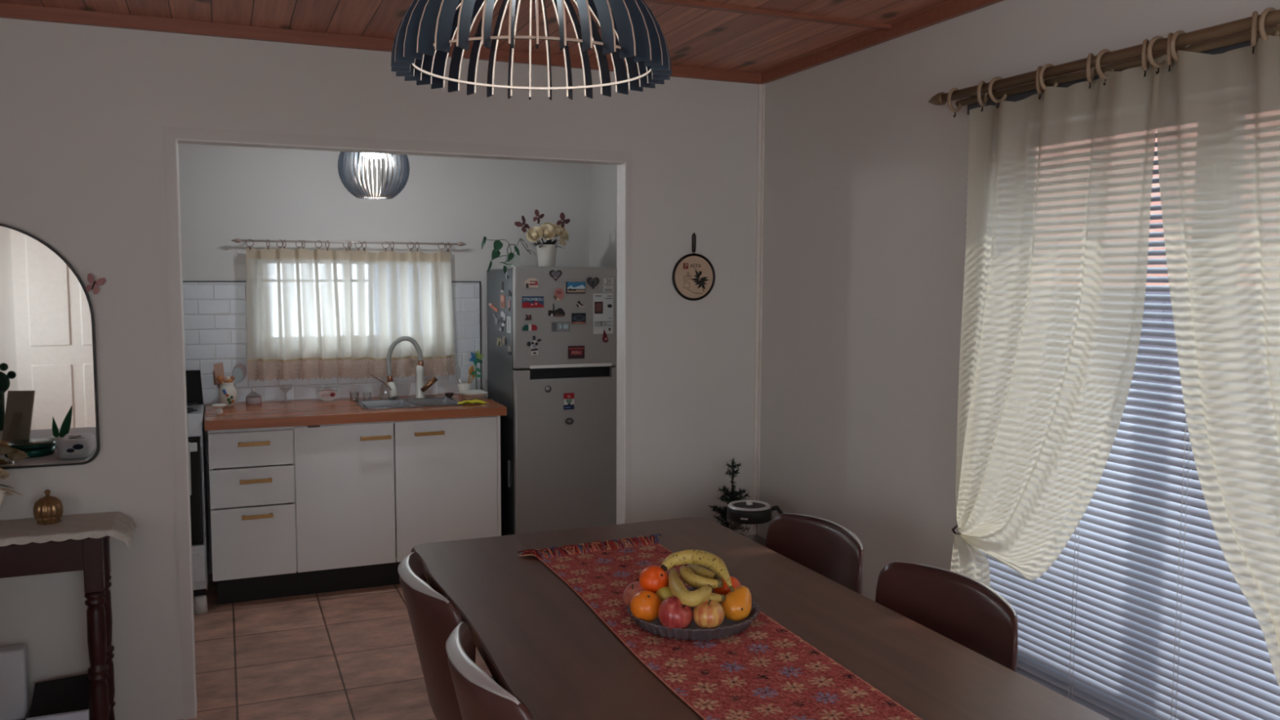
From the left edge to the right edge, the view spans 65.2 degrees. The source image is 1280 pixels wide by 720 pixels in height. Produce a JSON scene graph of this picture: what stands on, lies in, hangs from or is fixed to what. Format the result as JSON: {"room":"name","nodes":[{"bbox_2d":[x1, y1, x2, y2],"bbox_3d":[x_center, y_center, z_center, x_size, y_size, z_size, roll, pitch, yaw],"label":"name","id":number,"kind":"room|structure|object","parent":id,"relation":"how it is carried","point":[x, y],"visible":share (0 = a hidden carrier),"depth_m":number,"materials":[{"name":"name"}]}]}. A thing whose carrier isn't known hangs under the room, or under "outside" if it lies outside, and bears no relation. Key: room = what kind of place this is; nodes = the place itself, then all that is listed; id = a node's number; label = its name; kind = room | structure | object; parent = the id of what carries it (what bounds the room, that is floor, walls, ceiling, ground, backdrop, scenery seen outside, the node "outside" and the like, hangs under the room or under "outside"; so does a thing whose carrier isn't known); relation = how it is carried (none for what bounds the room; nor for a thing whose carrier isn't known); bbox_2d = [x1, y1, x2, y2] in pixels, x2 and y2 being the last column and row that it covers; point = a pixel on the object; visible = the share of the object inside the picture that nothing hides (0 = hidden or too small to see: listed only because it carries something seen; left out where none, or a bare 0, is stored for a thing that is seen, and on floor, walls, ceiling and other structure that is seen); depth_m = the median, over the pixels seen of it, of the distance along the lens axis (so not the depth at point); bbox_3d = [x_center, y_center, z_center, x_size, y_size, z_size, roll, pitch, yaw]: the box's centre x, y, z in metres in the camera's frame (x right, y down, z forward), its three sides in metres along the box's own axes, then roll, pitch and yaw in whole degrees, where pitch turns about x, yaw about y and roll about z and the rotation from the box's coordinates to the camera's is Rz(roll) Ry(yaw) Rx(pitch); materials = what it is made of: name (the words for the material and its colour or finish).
{"room":"dining room","nodes":[
{"label":"dining room","id":0,"kind":"room"},
{"bbox_2d":[35,515,62,524],"bbox_3d":[-1.916,0.515,3.241,0.078,0.022,0.076,-2,5,-23],"label":"bowl","id":1,"kind":"object","parent":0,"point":[41,519],"depth_m":3.21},
{"bbox_2d":[245,395,262,404],"bbox_3d":[-2.004,0.209,5.190,0.076,0.038,0.076,-2,5,-23],"label":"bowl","id":2,"kind":"object","parent":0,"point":[250,400],"depth_m":5.16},
{"bbox_2d":[177,573,492,719],"bbox_3d":[-0.648,1.441,2.054,4.500,0.080,7.450,-2,5,-23],"label":"floor","id":3,"kind":"structure","parent":0,"point":[349,654],"depth_m":4.10,"materials":[{"name":"tile"}]},
{"bbox_2d":[0,535,115,719],"bbox_3d":[-2.168,0.922,3.135,0.955,0.762,0.271,-2,5,-23],"label":"console table","id":4,"kind":"object","parent":3,"relation":"on","point":[91,556],"visible":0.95,"depth_m":3.18,"materials":[{"name":"brown wood"}]},
{"bbox_2d":[0,644,30,719],"bbox_3d":[-2.130,1.053,3.216,0.280,0.233,0.070,-2,5,-23],"label":"storage bin","id":5,"kind":"object","parent":4,"relation":"on","point":[15,694],"visible":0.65,"depth_m":3.23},
{"bbox_2d":[25,709,89,719],"bbox_3d":[-1.849,1.149,3.178,0.175,0.048,0.018,-2,5,-23],"label":"paper sheet","id":6,"kind":"object","parent":4,"relation":"on","point":[84,714],"visible":1,"depth_m":3.18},
{"bbox_2d":[24,673,91,719],"bbox_3d":[-1.885,1.111,3.250,0.185,0.114,0.145,-2,5,-23],"label":"storage box","id":7,"kind":"object","parent":4,"relation":"on","point":[69,694],"visible":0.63,"depth_m":3.25,"materials":[{"name":"black"}]},
{"bbox_2d":[0,511,136,550],"bbox_3d":[-2.090,0.571,3.127,0.914,0.071,0.275,-2,5,-23],"label":"table cloth","id":8,"kind":"object","parent":4,"relation":"on","point":[118,525],"visible":0.94,"depth_m":3.18,"materials":[{"name":"fabric"}]},
{"bbox_2d":[0,467,23,507],"bbox_3d":[-2.017,0.418,3.103,0.192,0.238,0.141,-2,5,-23],"label":"flower vase","id":9,"kind":"object","parent":8,"relation":"on","point":[3,473],"visible":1,"depth_m":3.10,"materials":[{"name":"beige plant"}]},
{"bbox_2d":[33,489,62,524],"bbox_3d":[-1.915,0.472,3.237,0.084,0.108,0.082,-2,5,-23],"label":"candy jar","id":10,"kind":"object","parent":8,"relation":"on","point":[48,509],"visible":1,"depth_m":3.21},
{"bbox_2d":[185,369,208,614],"bbox_3d":[-2.350,0.623,4.754,0.522,1.085,0.665,-2,5,-23],"label":"stove","id":11,"kind":"object","parent":3,"relation":"on","point":[195,408],"visible":0.23,"depth_m":4.60,"materials":[{"name":"metal"}]},
{"bbox_2d":[186,404,203,413],"bbox_3d":[-2.348,0.259,4.732,0.508,0.015,0.530,-2,5,-23],"label":"cooktop","id":12,"kind":"object","parent":11,"relation":"in","point":[189,406],"depth_m":4.87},
{"bbox_2d":[208,415,501,604],"bbox_3d":[-1.471,0.707,5.186,1.382,0.852,0.657,-2,5,-23],"label":"base cabinet","id":13,"kind":"object","parent":3,"relation":"on","point":[305,509],"visible":0.98,"depth_m":4.89,"materials":[{"name":"white wood"}]},
{"bbox_2d":[204,393,506,431],"bbox_3d":[-1.464,0.256,5.153,1.420,0.044,0.653,-2,5,-23],"label":"countertop","id":14,"kind":"structure","parent":13,"relation":"on","point":[338,411],"depth_m":4.94,"materials":[{"name":"wood"}]},
{"bbox_2d":[216,375,236,407],"bbox_3d":[-2.096,0.156,5.082,0.086,0.161,0.090,0,5,-2],"label":"vase","id":15,"kind":"object","parent":14,"relation":"on","point":[227,391],"visible":0.98,"depth_m":5.05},
{"bbox_2d":[213,362,224,383],"bbox_3d":[-2.126,0.116,5.068,0.060,0.206,0.012,-2,5,-23],"label":"wooden spatula","id":16,"kind":"object","parent":15,"relation":"in","point":[218,367],"visible":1,"depth_m":5.06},
{"bbox_2d":[231,364,246,387],"bbox_3d":[-2.049,0.119,5.092,0.091,0.198,0.012,-2,5,-23],"label":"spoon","id":17,"kind":"object","parent":15,"relation":"in","point":[239,372],"visible":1,"depth_m":5.09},
{"bbox_2d":[231,367,243,383],"bbox_3d":[-2.045,0.078,5.085,0.052,0.080,0.003,-2,5,-23],"label":"bowl","id":18,"kind":"object","parent":17,"relation":"on","point":[237,372],"depth_m":5.08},
{"bbox_2d":[245,388,262,404],"bbox_3d":[-2.003,0.189,5.188,0.076,0.079,0.076,-2,5,-23],"label":"jar","id":19,"kind":"object","parent":14,"relation":"on","point":[250,400],"visible":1,"depth_m":5.16,"materials":[{"name":"clear glass"}]},
{"bbox_2d":[314,384,341,400],"bbox_3d":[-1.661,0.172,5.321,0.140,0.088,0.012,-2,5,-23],"label":"bowl","id":20,"kind":"object","parent":14,"relation":"on","point":[326,393],"visible":1,"depth_m":5.32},
{"bbox_2d":[353,395,466,434],"bbox_3d":[-1.216,0.293,5.270,0.516,0.144,0.388,-2,5,-23],"label":"sink","id":21,"kind":"object","parent":14,"relation":"in","point":[402,402],"visible":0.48,"depth_m":5.35,"materials":[{"name":"silver metal"}]},
{"bbox_2d":[361,400,411,434],"bbox_3d":[-1.319,0.299,5.205,0.220,0.142,0.299,-2,5,-23],"label":"basin","id":22,"kind":"object","parent":21,"relation":"in","point":[366,404],"depth_m":5.32,"materials":[{"name":"silver metal"}]},
{"bbox_2d":[407,397,457,405],"bbox_3d":[-1.097,0.293,5.298,0.220,0.142,0.299,-2,5,-23],"label":"basin","id":23,"kind":"object","parent":21,"relation":"in","point":[427,401],"depth_m":5.42,"materials":[{"name":"silver metal"}]},
{"bbox_2d":[386,336,438,399],"bbox_3d":[-1.228,0.041,5.395,0.266,0.340,0.090,-3,6,-30],"label":"kitchen faucet","id":24,"kind":"object","parent":14,"relation":"on","point":[420,388],"visible":1,"depth_m":5.39,"materials":[{"name":"metal"}]},
{"bbox_2d":[457,389,487,399],"bbox_3d":[-0.919,0.190,5.505,0.140,0.032,0.200,-2,5,-23],"label":"serving dish","id":25,"kind":"object","parent":14,"relation":"on","point":[468,393],"visible":0.99,"depth_m":5.46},
{"bbox_2d":[468,350,484,389],"bbox_3d":[-0.915,0.070,5.598,0.088,0.255,0.016,-2,5,-23],"label":"flower","id":26,"kind":"object","parent":14,"relation":"on","point":[476,357],"visible":0.98,"depth_m":5.59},
{"bbox_2d":[397,551,494,719],"bbox_3d":[-0.327,0.930,2.580,0.562,0.856,0.490,-2,5,-23],"label":"dining chair","id":27,"kind":"object","parent":3,"relation":"on","point":[433,616],"visible":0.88,"depth_m":2.34,"materials":[{"name":"brown leather"}]},
{"bbox_2d":[445,621,534,719],"bbox_3d":[-0.104,0.975,2.047,0.562,0.856,0.490,-2,5,-23],"label":"dining chair","id":28,"kind":"object","parent":3,"relation":"on","point":[479,697],"visible":1,"depth_m":1.82,"materials":[{"name":"brown leather"}]},
{"bbox_2d":[486,266,617,535],"bbox_3d":[-0.497,0.301,5.503,0.564,1.616,0.605,-2,5,-23],"label":"fridge","id":29,"kind":"object","parent":3,"relation":"on","point":[555,474],"visible":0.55,"depth_m":5.23,"materials":[{"name":"silver metal"}]},
{"bbox_2d":[481,235,535,274],"bbox_3d":[-0.660,-0.549,5.270,0.348,0.198,0.111,-4,7,-43],"label":"pothos plant","id":30,"kind":"object","parent":29,"relation":"on","point":[498,245],"visible":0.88,"depth_m":5.21,"materials":[{"name":"green plant"}]},
{"bbox_2d":[524,278,537,288],"bbox_3d":[-0.551,-0.391,5.094,0.067,0.053,0.006,-2,5,-23],"label":"magnet","id":31,"kind":"object","parent":29,"relation":"attached to","point":[530,282],"visible":1,"depth_m":5.09},
{"bbox_2d":[521,296,543,307],"bbox_3d":[-0.546,-0.296,5.104,0.114,0.058,0.007,-2,5,-23],"label":"magnet","id":32,"kind":"object","parent":29,"relation":"attached to","point":[526,301],"visible":1,"depth_m":5.10},
{"bbox_2d":[526,335,542,355],"bbox_3d":[-0.540,-0.074,5.125,0.080,0.099,0.009,-2,5,-23],"label":"magnet","id":33,"kind":"object","parent":29,"relation":"attached to","point":[534,348],"visible":1,"depth_m":5.12},
{"bbox_2d":[525,222,568,266],"bbox_3d":[-0.492,-0.605,5.293,0.238,0.247,0.169,-2,5,-23],"label":"flower pot","id":34,"kind":"object","parent":29,"relation":"on","point":[546,252],"visible":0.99,"depth_m":5.25,"materials":[{"name":"white ceramic"}]},
{"bbox_2d":[514,215,537,245],"bbox_3d":[-0.593,-0.673,5.208,0.126,0.154,0.023,-3,6,-34],"label":"pick","id":35,"kind":"object","parent":34,"relation":"in","point":[517,224],"visible":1,"depth_m":5.20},
{"bbox_2d":[547,303,564,316],"bbox_3d":[-0.430,-0.256,5.157,0.091,0.068,0.006,-2,5,-23],"label":"magnet","id":36,"kind":"object","parent":29,"relation":"attached to","point":[559,312],"visible":1,"depth_m":5.16},
{"bbox_2d":[552,288,564,300],"bbox_3d":[-0.420,-0.338,5.154,0.063,0.063,0.006,-2,5,-23],"label":"magnet","id":37,"kind":"object","parent":29,"relation":"attached to","point":[558,293],"visible":1,"depth_m":5.15},
{"bbox_2d":[551,321,569,331],"bbox_3d":[-0.409,-0.172,5.172,0.098,0.049,0.006,-2,5,-23],"label":"magnet","id":38,"kind":"object","parent":29,"relation":"attached to","point":[556,326],"visible":1,"depth_m":5.17},
{"bbox_2d":[563,392,573,409],"bbox_3d":[-0.370,0.216,5.221,0.057,0.087,0.008,-2,5,-23],"label":"magnet","id":39,"kind":"object","parent":29,"relation":"attached to","point":[568,398],"visible":1,"depth_m":5.22},
{"bbox_2d":[565,281,585,293],"bbox_3d":[-0.333,-0.374,5.187,0.105,0.060,0.006,-2,5,-23],"label":"magnet","id":40,"kind":"object","parent":29,"relation":"attached to","point":[571,287],"visible":1,"depth_m":5.18},
{"bbox_2d":[568,345,584,359],"bbox_3d":[-0.332,-0.040,5.216,0.090,0.067,0.007,-2,5,-23],"label":"magnet","id":41,"kind":"object","parent":29,"relation":"attached to","point":[574,352],"visible":1,"depth_m":5.21},
{"bbox_2d":[571,312,586,324],"bbox_3d":[-0.319,-0.216,5.207,0.077,0.055,0.006,-2,5,-23],"label":"magnet","id":42,"kind":"object","parent":29,"relation":"attached to","point":[576,318],"visible":1,"depth_m":5.21},
{"bbox_2d":[593,293,613,333],"bbox_3d":[-0.192,-0.243,5.256,0.112,0.212,0.009,-2,5,-23],"label":"sheet","id":43,"kind":"object","parent":29,"relation":"attached to","point":[602,303],"visible":1,"depth_m":5.26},
{"bbox_2d":[603,278,613,292],"bbox_3d":[-0.165,-0.392,5.257,0.054,0.073,0.005,-2,5,-23],"label":"slip","id":44,"kind":"object","parent":29,"relation":"attached to","point":[607,282],"visible":1,"depth_m":5.26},
{"bbox_2d":[745,534,766,546],"bbox_3d":[0.416,1.012,4.013,0.435,0.455,0.580,-2,5,-23],"label":"stand","id":45,"kind":"object","parent":3,"relation":"on","point":[756,538],"visible":0.14,"depth_m":4.26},
{"bbox_2d":[708,457,750,536],"bbox_3d":[0.371,0.585,4.075,0.197,0.385,0.206,0,5,-3],"label":"fir tree","id":46,"kind":"object","parent":45,"relation":"on","point":[732,495],"visible":0.58,"depth_m":4.07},
{"bbox_2d":[726,499,783,524],"bbox_3d":[0.436,0.670,3.838,0.208,0.256,0.173,2,5,16],"label":"slow cooker","id":47,"kind":"object","parent":45,"relation":"on","point":[745,511],"visible":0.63,"depth_m":3.78,"materials":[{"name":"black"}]},
{"bbox_2d":[411,517,1111,719],"bbox_3d":[0.134,0.996,2.309,0.989,0.770,1.947,-2,5,-23],"label":"dining table","id":48,"kind":"object","parent":3,"relation":"on","point":[537,638],"visible":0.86,"depth_m":2.23,"materials":[{"name":"brown wood"}]},
{"bbox_2d":[517,533,923,719],"bbox_3d":[0.170,0.605,2.217,0.466,0.021,1.690,-2,5,-23],"label":"table runner","id":49,"kind":"object","parent":48,"relation":"on","point":[764,671],"visible":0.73,"depth_m":2.08,"materials":[{"name":"fabric"}]},
{"bbox_2d":[625,586,759,640],"bbox_3d":[0.122,0.586,2.315,0.312,0.033,0.312,-2,5,-23],"label":"fruit tray","id":50,"kind":"object","parent":49,"relation":"on","point":[693,632],"visible":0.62,"depth_m":2.21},
{"bbox_2d":[622,581,644,606],"bbox_3d":[-0.007,0.550,2.335,0.064,0.062,0.066,-2,5,-23],"label":"apple","id":51,"kind":"object","parent":50,"relation":"on","point":[633,588],"visible":0.45,"depth_m":2.32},
{"bbox_2d":[630,590,661,622],"bbox_3d":[0.014,0.557,2.263,0.073,0.068,0.072,-2,5,-23],"label":"mandarin","id":52,"kind":"object","parent":50,"relation":"in","point":[645,605],"visible":0.93,"depth_m":2.24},
{"bbox_2d":[639,564,668,593],"bbox_3d":[0.033,0.515,2.334,0.071,0.070,0.069,-2,5,-23],"label":"mandarin","id":53,"kind":"object","parent":50,"relation":"on","point":[652,578],"visible":0.84,"depth_m":2.31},
{"bbox_2d":[655,586,672,602],"bbox_3d":[0.066,0.547,2.306,0.064,0.051,0.052,-2,5,-23],"label":"lemon","id":54,"kind":"object","parent":50,"relation":"on","point":[663,593],"visible":0.23,"depth_m":2.29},
{"bbox_2d":[657,595,692,630],"bbox_3d":[0.078,0.559,2.203,0.076,0.075,0.075,-2,5,-23],"label":"apple","id":55,"kind":"object","parent":50,"relation":"on","point":[672,613],"visible":0.89,"depth_m":2.18,"materials":[{"name":"food"}]},
{"bbox_2d":[668,568,712,606],"bbox_3d":[0.101,0.515,2.284,0.097,0.036,0.216,-2,5,-23],"label":"banana","id":56,"kind":"object","parent":55,"relation":"on","point":[691,598],"visible":0.98,"depth_m":2.20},
{"bbox_2d":[679,564,723,588],"bbox_3d":[0.127,0.503,2.312,0.059,0.032,0.146,-3,6,-37],"label":"banana","id":57,"kind":"object","parent":56,"relation":"on","point":[687,575],"visible":0.92,"depth_m":2.27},
{"bbox_2d":[660,549,733,591],"bbox_3d":[0.151,0.478,2.310,0.202,0.059,0.088,4,6,36],"label":"banana","id":58,"kind":"object","parent":57,"relation":"on","point":[710,561],"visible":1,"depth_m":2.33,"materials":[{"name":"food"}]},
{"bbox_2d":[692,599,724,629],"bbox_3d":[0.151,0.560,2.211,0.071,0.068,0.071,-2,5,-23],"label":"apple","id":59,"kind":"object","parent":50,"relation":"on","point":[710,614],"visible":0.9,"depth_m":2.19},
{"bbox_2d":[703,592,725,602],"bbox_3d":[0.155,0.533,2.237,0.083,0.029,0.026,-4,6,-40],"label":"banana","id":60,"kind":"object","parent":59,"relation":"on","point":[717,597],"visible":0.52,"depth_m":2.24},
{"bbox_2d":[712,576,740,595],"bbox_3d":[0.204,0.534,2.347,0.068,0.060,0.067,-2,5,-23],"label":"mandarin","id":61,"kind":"object","parent":50,"relation":"in","point":[735,583],"visible":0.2,"depth_m":2.32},
{"bbox_2d":[686,563,721,579],"bbox_3d":[0.145,0.501,2.362,0.032,0.030,0.119,-3,6,-35],"label":"banana","id":62,"kind":"object","parent":61,"relation":"on","point":[696,569],"visible":0.69,"depth_m":2.34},
{"bbox_2d":[720,585,751,621],"bbox_3d":[0.218,0.552,2.265,0.073,0.076,0.070,-2,5,-23],"label":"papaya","id":63,"kind":"object","parent":50,"relation":"on","point":[737,605],"visible":0.92,"depth_m":2.24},
{"bbox_2d":[765,512,863,594],"bbox_3d":[0.326,0.908,2.868,0.562,0.856,0.490,-2,5,-23],"label":"dining chair","id":64,"kind":"object","parent":3,"relation":"on","point":[827,548],"visible":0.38,"depth_m":2.95,"materials":[{"name":"brown leather"}]},
{"bbox_2d":[875,561,1017,671],"bbox_3d":[0.546,0.953,2.344,0.562,0.856,0.490,-2,5,-23],"label":"dining chair","id":65,"kind":"object","parent":3,"relation":"on","point":[961,608],"visible":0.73,"depth_m":2.42,"materials":[{"name":"brown leather"}]},
{"bbox_2d":[0,17,758,719],"bbox_3d":[-1.383,0.055,3.586,4.401,2.420,0.080,-2,5,-23],"label":"wall","id":66,"kind":"structure","parent":0,"point":[84,109],"depth_m":3.48,"materials":[{"name":"paint"}]},
{"bbox_2d":[0,223,100,469],"bbox_3d":[-2.126,-0.044,3.209,0.670,0.805,0.021,-2,5,-23],"label":"wall mirror","id":67,"kind":"object","parent":66,"relation":"attached to","point":[49,405],"visible":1,"depth_m":3.28,"materials":[{"name":"clear glass"}]},
{"bbox_2d":[85,273,106,294],"bbox_3d":[-1.805,-0.253,3.317,0.062,0.070,0.020,-2,5,-23],"label":"butterfly decoration","id":68,"kind":"object","parent":67,"relation":"attached to","point":[100,282],"visible":1,"depth_m":3.31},
{"bbox_2d":[0,2,760,84],"bbox_3d":[-1.396,-1.125,3.423,4.119,0.042,0.022,-2,5,-23],"label":"trim","id":69,"kind":"structure","parent":66,"relation":"attached to","point":[7,11],"depth_m":3.46,"materials":[{"name":"brown wood"}]},
{"bbox_2d":[161,126,632,719],"bbox_3d":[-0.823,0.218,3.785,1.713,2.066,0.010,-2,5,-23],"label":"trim","id":70,"kind":"structure","parent":66,"relation":"attached to","point":[170,134],"depth_m":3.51,"materials":[{"name":"paint"}]},
{"bbox_2d":[672,232,715,300],"bbox_3d":[0.225,-0.388,4.167,0.196,0.283,0.012,-2,5,-23],"label":"trivet","id":71,"kind":"object","parent":66,"relation":"attached to","point":[693,274],"visible":1,"depth_m":4.17,"materials":[{"name":"ceramic"}]},
{"bbox_2d":[752,84,764,535],"bbox_3d":[0.509,0.021,4.322,0.022,2.378,0.018,-2,5,-23],"label":"trim","id":72,"kind":"structure","parent":66,"relation":"attached to","point":[761,112],"depth_m":4.30,"materials":[{"name":"paint"}]},
{"bbox_2d":[177,143,589,573],"bbox_3d":[-1.642,-0.107,5.497,3.200,2.420,0.150,-2,5,-23],"label":"wall","id":73,"kind":"structure","parent":0,"point":[227,193],"depth_m":5.44,"materials":[{"name":"paint"}]},
{"bbox_2d":[182,282,480,404],"bbox_3d":[-2.001,-0.093,5.260,2.355,0.630,0.010,-2,5,-23],"label":"backsplash","id":74,"kind":"structure","parent":73,"relation":"attached to","point":[215,313],"depth_m":5.24,"materials":[{"name":"tile"}]},
{"bbox_2d":[182,280,481,389],"bbox_3d":[-1.998,-0.096,5.260,2.361,0.636,0.013,-2,5,-23],"label":"trim","id":75,"kind":"structure","parent":73,"relation":"attached to","point":[183,281],"depth_m":5.65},
{"bbox_2d":[231,238,466,246],"bbox_3d":[-1.538,-0.629,5.362,1.210,0.022,0.096,-2,5,-23],"label":"curtain rod","id":76,"kind":"object","parent":73,"relation":"attached to","point":[236,240],"visible":0.99,"depth_m":5.30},
{"bbox_3d":[-1.501,-0.609,5.339,0.041,0.052,0.006,1,5,7],"label":"curtain ring","id":77,"kind":"object","parent":76,"relation":"hanging from","visible":0},
{"bbox_2d":[350,250,455,379],"bbox_3d":[-1.291,-0.247,5.464,0.580,0.692,0.074,-2,5,-23],"label":"curtain","id":78,"kind":"object","parent":77,"relation":"hanging from","point":[394,295],"visible":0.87,"depth_m":5.46,"materials":[{"name":"white fabric"}]},
{"bbox_2d":[0,0,957,73],"bbox_3d":[-0.275,-0.966,0.979,4.500,0.060,5.565,-2,5,-23],"label":"ceiling","id":79,"kind":"structure","parent":0,"point":[697,37],"depth_m":3.33,"materials":[{"name":"wood"}]},
{"bbox_2d":[391,0,671,100],"bbox_3d":[-0.179,-0.735,1.662,0.464,0.515,0.464,-2,5,-23],"label":"pendant lamp","id":80,"kind":"object","parent":79,"relation":"hanging from","point":[424,37],"visible":1,"depth_m":1.60,"materials":[{"name":"paint"}]},
{"bbox_2d":[643,0,891,30],"bbox_3d":[-1.056,-1.070,2.609,4.119,0.012,0.030,-2,5,-23],"label":"trim","id":81,"kind":"structure","parent":79,"relation":"attached to","point":[686,3],"depth_m":3.22,"materials":[{"name":"brown wood"}]},
{"bbox_2d":[589,164,617,367],"bbox_3d":[0.081,-0.074,5.186,0.100,2.420,1.755,-2,5,-23],"label":"wall","id":82,"kind":"structure","parent":0,"point":[602,178],"depth_m":5.71,"materials":[{"name":"paint"}]},
{"bbox_2d":[758,0,1279,601],"bbox_3d":[1.646,0.213,1.842,0.160,2.420,5.485,-2,5,-23],"label":"wall","id":83,"kind":"structure","parent":0,"point":[865,182],"depth_m":3.51,"materials":[{"name":"paint"}]},
{"bbox_2d":[760,0,1004,84],"bbox_3d":[1.548,-0.973,1.754,0.022,0.042,5.385,-2,5,-23],"label":"trim","id":84,"kind":"structure","parent":83,"relation":"attached to","point":[955,9],"depth_m":3.44,"materials":[{"name":"brown wood"}]},
{"bbox_2d":[928,9,1279,106],"bbox_3d":[1.269,-0.717,2.320,0.115,0.090,1.750,-2,5,-23],"label":"curtain rod","id":85,"kind":"object","parent":83,"relation":"attached to","point":[1272,18],"visible":0.75,"depth_m":2.45,"materials":[{"name":"brown wood"}]},
{"bbox_2d":[947,88,962,117],"bbox_3d":[0.944,-0.770,2.998,0.073,0.088,0.010,-4,6,-40],"label":"curtain ring","id":86,"kind":"object","parent":85,"relation":"hanging from","point":[952,90],"visible":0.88,"depth_m":2.98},
{"bbox_2d":[977,80,987,111],"bbox_3d":[0.989,-0.761,2.889,0.010,0.088,0.073,4,6,37],"label":"curtain ring","id":87,"kind":"object","parent":85,"relation":"hanging from","point":[981,104],"visible":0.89,"depth_m":2.87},
{"bbox_2d":[987,76,1008,108],"bbox_3d":[1.014,-0.756,2.831,0.073,0.088,0.010,-2,5,-27],"label":"curtain ring","id":88,"kind":"object","parent":85,"relation":"hanging from","point":[993,98],"visible":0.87,"depth_m":2.82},
{"bbox_2d":[1035,66,1044,99],"bbox_3d":[1.074,-0.744,2.686,0.010,0.088,0.073,3,6,33],"label":"curtain ring","id":89,"kind":"object","parent":85,"relation":"hanging from","point":[1039,89],"visible":0.69,"depth_m":2.66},
{"bbox_2d":[1039,63,1058,90],"bbox_3d":[1.086,-0.741,2.658,0.073,0.088,0.010,-2,5,-29],"label":"curtain ring","id":90,"kind":"object","parent":85,"relation":"hanging from","point":[1046,66],"visible":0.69,"depth_m":2.64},
{"bbox_2d":[950,58,1161,586],"bbox_3d":[1.077,0.062,2.714,0.100,1.602,0.653,-2,5,-23],"label":"curtain","id":91,"kind":"object","parent":85,"relation":"hanging from","point":[1060,183],"visible":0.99,"depth_m":2.65,"materials":[{"name":"white fabric"}]},
{"bbox_2d":[1085,53,1094,88],"bbox_3d":[1.139,-0.730,2.531,0.010,0.088,0.073,3,6,33],"label":"curtain ring","id":92,"kind":"object","parent":85,"relation":"hanging from","point":[1090,71],"visible":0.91,"depth_m":2.51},
{"bbox_2d":[1095,49,1115,85],"bbox_3d":[1.158,-0.727,2.487,0.073,0.088,0.011,-3,6,-30],"label":"curtain ring","id":93,"kind":"object","parent":85,"relation":"hanging from","point":[1102,52],"visible":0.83,"depth_m":2.47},
{"bbox_2d":[1141,39,1149,76],"bbox_3d":[1.203,-0.717,2.380,0.010,0.088,0.073,3,6,33],"label":"curtain ring","id":94,"kind":"object","parent":85,"relation":"hanging from","point":[1145,63],"visible":0.87,"depth_m":2.36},
{"bbox_2d":[1146,35,1166,74],"bbox_3d":[1.216,-0.715,2.348,0.073,0.088,0.010,-2,5,-27],"label":"curtain ring","id":95,"kind":"object","parent":85,"relation":"hanging from","point":[1152,61],"visible":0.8,"depth_m":2.33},
{"bbox_2d":[1166,32,1173,71],"bbox_3d":[1.228,-0.712,2.318,0.010,0.088,0.073,3,6,31],"label":"curtain ring","id":96,"kind":"object","parent":85,"relation":"hanging from","point":[1169,58],"visible":0.84,"depth_m":2.29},
{"bbox_2d":[1169,30,1190,62],"bbox_3d":[1.238,-0.710,2.294,0.073,0.088,0.010,-3,6,-33],"label":"curtain ring","id":97,"kind":"object","parent":85,"relation":"hanging from","point":[1172,46],"visible":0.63,"depth_m":2.28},
{"bbox_2d":[1154,35,1279,686],"bbox_3d":[1.331,0.021,2.095,0.093,1.432,0.732,-2,5,-23],"label":"curtain","id":98,"kind":"object","parent":85,"relation":"hanging from","point":[1218,117],"visible":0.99,"depth_m":2.18,"materials":[{"name":"white fabric"}]},
{"bbox_2d":[1250,11,1257,53],"bbox_3d":[1.308,-0.696,2.130,0.010,0.088,0.073,3,6,31],"label":"curtain ring","id":99,"kind":"object","parent":85,"relation":"hanging from","point":[1255,15],"visible":0.96,"depth_m":2.10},
{"bbox_2d":[1258,7,1279,41],"bbox_3d":[1.321,-0.693,2.098,0.073,0.088,0.010,-2,5,-29],"label":"curtain ring","id":100,"kind":"object","parent":85,"relation":"hanging from","point":[1264,36],"visible":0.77,"depth_m":2.08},
{"bbox_2d":[955,35,1279,719],"bbox_3d":[1.290,0.169,2.407,0.036,1.780,1.505,-2,5,-23],"label":"blind","id":101,"kind":"object","parent":83,"relation":"attached to","point":[1120,629],"visible":0.34,"depth_m":2.48,"materials":[{"name":"plastic"}]},
{"bbox_2d":[1178,404,1221,566],"bbox_3d":[1.403,0.095,2.516,0.035,1.480,1.270,-2,5,-23],"label":"window","id":102,"kind":"structure","parent":83,"relation":"in","point":[1184,404],"depth_m":2.52,"materials":[{"name":"clear glass"}]},
{"bbox_3d":[-1.250,-1.274,4.596,3.500,0.060,1.885,-2,5,-23],"label":"ceiling","id":103,"kind":"structure","parent":0,"visible":0},
{"bbox_2d":[337,151,409,199],"bbox_3d":[-1.204,-0.986,4.523,0.315,0.502,0.315,-4,6,-41],"label":"globe pendant lamp","id":104,"kind":"object","parent":103,"relation":"hanging from","point":[350,164],"visible":0.66,"depth_m":4.45,"materials":[{"name":"metal"}]},
{"label":"outside","id":105,"kind":"structure","parent":0,"visible":0},
{"bbox_2d":[1081,490,1225,570],"bbox_3d":[1.220,1.313,4.974,18.000,0.100,20.000,-2,5,-23],"label":"ground","id":106,"kind":"structure","parent":105,"point":[1095,491],"depth_m":7.12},
{"bbox_2d":[1097,128,1183,502],"bbox_3d":[4.548,-0.385,6.224,0.200,3.100,16.000,-2,5,-23],"label":"wall","id":107,"kind":"structure","parent":106,"relation":"on","point":[1153,185],"depth_m":7.54,"materials":[{"name":"paint"}]},
{"label":"curtain ring","id":108,"kind":"object","parent":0,"visible":0},
{"bbox_2d":[245,248,351,382],"bbox_3d":[-1.773,-0.238,5.259,0.561,0.691,0.070,-2,5,-23],"label":"curtain","id":109,"kind":"object","parent":108,"relation":"hanging from","point":[299,300],"visible":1,"depth_m":5.25,"materials":[{"name":"white fabric"}]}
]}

